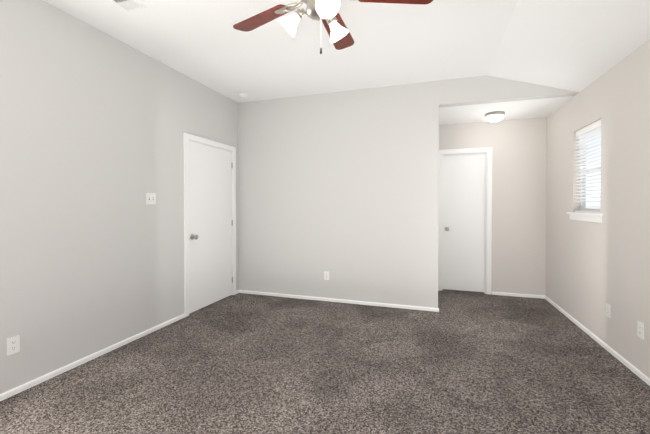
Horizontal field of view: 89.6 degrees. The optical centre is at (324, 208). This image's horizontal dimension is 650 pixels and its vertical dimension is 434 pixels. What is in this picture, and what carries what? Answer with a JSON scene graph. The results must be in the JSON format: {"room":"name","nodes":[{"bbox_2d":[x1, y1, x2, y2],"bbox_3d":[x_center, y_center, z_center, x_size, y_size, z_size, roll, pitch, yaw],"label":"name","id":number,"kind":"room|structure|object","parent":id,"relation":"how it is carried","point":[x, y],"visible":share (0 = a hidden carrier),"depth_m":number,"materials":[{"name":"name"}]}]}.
{"room":"empty bedroom","nodes":[
{"label":"empty bedroom","id":0,"kind":"room"},
{"bbox_2d":[0,0,238,393],"bbox_3d":[-1.913,-0.195,2.989,0.120,2.886,6.114,0,1,18],"label":"wall","id":1,"kind":"structure","parent":0,"point":[95,124],"depth_m":2.67,"materials":[{"name":"white paint"}]},
{"bbox_2d":[7,335,19,355],"bbox_3d":[-2.104,0.921,2.210,0.008,0.115,0.070,0,1,18],"label":"electrical outlet","id":2,"kind":"object","parent":1,"relation":"attached to","point":[13,344],"visible":1,"depth_m":2.21,"materials":[{"name":"white plastic"}]},
{"bbox_2d":[0,314,184,400],"bbox_3d":[-2.183,1.254,1.966,0.013,0.072,3.730,0,1,18],"label":"baseboard","id":3,"kind":"structure","parent":1,"relation":"attached to","point":[28,385],"depth_m":2.62,"materials":[{"name":"white wood"}]},
{"bbox_2d":[146,193,155,203],"bbox_3d":[-1.742,-0.101,3.288,0.020,0.115,0.116,0,1,18],"label":"light switch","id":4,"kind":"object","parent":1,"relation":"attached to","point":[150,198],"visible":1,"depth_m":3.29,"materials":[{"name":"white plastic"}]},
{"bbox_2d":[183,133,235,316],"bbox_3d":[-1.500,0.181,4.232,0.136,2.105,1.025,0,1,18],"label":"door frame","id":5,"kind":"structure","parent":1,"relation":"attached to","point":[186,136],"depth_m":3.78,"materials":[{"name":"white wood"}]},
{"bbox_2d":[188,141,232,313],"bbox_3d":[-1.429,0.212,4.214,0.111,2.018,0.884,0,1,18],"label":"door","id":6,"kind":"structure","parent":1,"relation":"in","point":[210,223],"depth_m":4.16,"materials":[{"name":"white wood"}]},
{"bbox_2d":[0,289,649,433],"bbox_3d":[0.127,1.286,2.340,4.411,0.060,6.114,0,1,18],"label":"floor","id":7,"kind":"structure","parent":0,"point":[466,362],"depth_m":2.43,"materials":[{"name":"carpet"}]},
{"bbox_2d":[43,0,649,124],"bbox_3d":[0.127,-1.406,2.308,4.411,0.448,6.114,0,1,18],"label":"ceiling","id":8,"kind":"structure","parent":0,"point":[576,45],"depth_m":2.92,"materials":[{"name":"white paint"}]},
{"bbox_2d":[109,0,146,11],"bbox_3d":[-1.482,-1.503,2.294,0.184,0.014,0.390,0,1,18],"label":"ceiling vent","id":9,"kind":"object","parent":8,"relation":"in","point":[130,5],"visible":1,"depth_m":2.41,"materials":[{"name":"white plastic"}]},
{"bbox_2d":[238,93,248,97],"bbox_3d":[-1.097,-1.514,4.401,0.136,0.041,0.136,0,1,18],"label":"smoke detector","id":10,"kind":"object","parent":8,"relation":"attached to","point":[242,95],"visible":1,"depth_m":4.36,"materials":[{"name":"white plastic"}]},
{"bbox_2d":[233,0,432,53],"bbox_3d":[-0.027,-1.169,1.890,1.296,0.672,1.241,0,1,18],"label":"ceiling fan","id":11,"kind":"object","parent":8,"relation":"hanging from","point":[326,13],"visible":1,"depth_m":1.92,"materials":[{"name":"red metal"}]},
{"bbox_2d":[485,111,504,121],"bbox_3d":[2.221,-1.192,4.280,0.230,0.105,0.230,0,1,18],"label":"light","id":12,"kind":"object","parent":8,"relation":"attached to","point":[495,116],"visible":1,"depth_m":4.21,"materials":[{"name":"white glass"}]},
{"bbox_2d":[238,75,578,307],"bbox_3d":[0.896,-0.215,4.678,4.171,2.886,1.157,0,1,18],"label":"wall","id":13,"kind":"structure","parent":0,"point":[341,187],"depth_m":4.26,"materials":[{"name":"white paint"}]},
{"bbox_2d":[324,271,328,279],"bbox_3d":[0.021,0.892,4.364,0.070,0.115,0.008,0,1,18],"label":"electrical outlet","id":14,"kind":"object","parent":13,"relation":"attached to","point":[326,275],"visible":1,"depth_m":4.36,"materials":[{"name":"white plastic"}]},
{"bbox_2d":[239,290,438,311],"bbox_3d":[0.051,1.226,4.356,2.774,0.072,0.013,0,1,18],"label":"baseboard","id":15,"kind":"structure","parent":13,"relation":"attached to","point":[346,301],"depth_m":4.29,"materials":[{"name":"white wood"}]},
{"bbox_2d":[439,117,546,295],"bbox_3d":[2.370,-0.161,4.743,1.410,2.777,0.120,0,1,18],"label":"wall","id":16,"kind":"structure","parent":0,"point":[519,167],"depth_m":4.58,"materials":[{"name":"white paint"}]},
{"bbox_2d":[443,154,484,291],"bbox_3d":[2.040,0.205,4.818,0.586,2.018,0.112,0,1,18],"label":"door","id":17,"kind":"structure","parent":16,"relation":"in","point":[463,222],"depth_m":4.83,"materials":[{"name":"white wood"}]},
{"bbox_2d":[438,147,491,294],"bbox_3d":[2.049,0.173,4.843,0.736,2.105,0.136,0,1,18],"label":"door frame","id":18,"kind":"structure","parent":16,"relation":"attached to","point":[488,150],"depth_m":4.73,"materials":[{"name":"white wood"}]},
{"bbox_2d":[492,292,544,298],"bbox_3d":[2.704,1.223,4.580,0.662,0.072,0.013,0,1,18],"label":"baseboard","id":19,"kind":"structure","parent":16,"relation":"attached to","point":[519,295],"depth_m":4.57,"materials":[{"name":"white wood"}]},
{"bbox_2d":[546,39,649,377],"bbox_3d":[2.166,-0.179,1.656,0.120,2.886,6.114,0,1,18],"label":"wall","id":20,"kind":"structure","parent":0,"point":[593,269],"depth_m":2.87,"materials":[{"name":"white paint"}]},
{"bbox_2d":[566,119,602,222],"bbox_3d":[2.680,-0.361,3.317,0.145,0.970,0.735,0,1,18],"label":"window","id":21,"kind":"structure","parent":20,"relation":"in","point":[584,134],"depth_m":3.33,"materials":[{"name":"white plastic"}]},
{"bbox_2d":[545,296,649,385],"bbox_3d":[2.103,1.257,1.694,0.013,0.072,5.874,0,1,18],"label":"baseboard","id":22,"kind":"structure","parent":20,"relation":"attached to","point":[634,369],"depth_m":2.91,"materials":[{"name":"white wood"}]},
{"bbox_2d":[606,303,610,317],"bbox_3d":[2.495,0.897,2.882,0.008,0.115,0.070,0,1,18],"label":"electrical outlet","id":23,"kind":"object","parent":20,"relation":"attached to","point":[608,310],"visible":1,"depth_m":2.88,"materials":[{"name":"white plastic"}]},
{"bbox_2d":[637,321,643,338],"bbox_3d":[2.351,0.904,2.441,0.008,0.115,0.070,0,1,18],"label":"electrical outlet","id":24,"kind":"object","parent":20,"relation":"attached to","point":[640,329],"visible":1,"depth_m":2.44,"materials":[{"name":"white plastic"}]}
]}

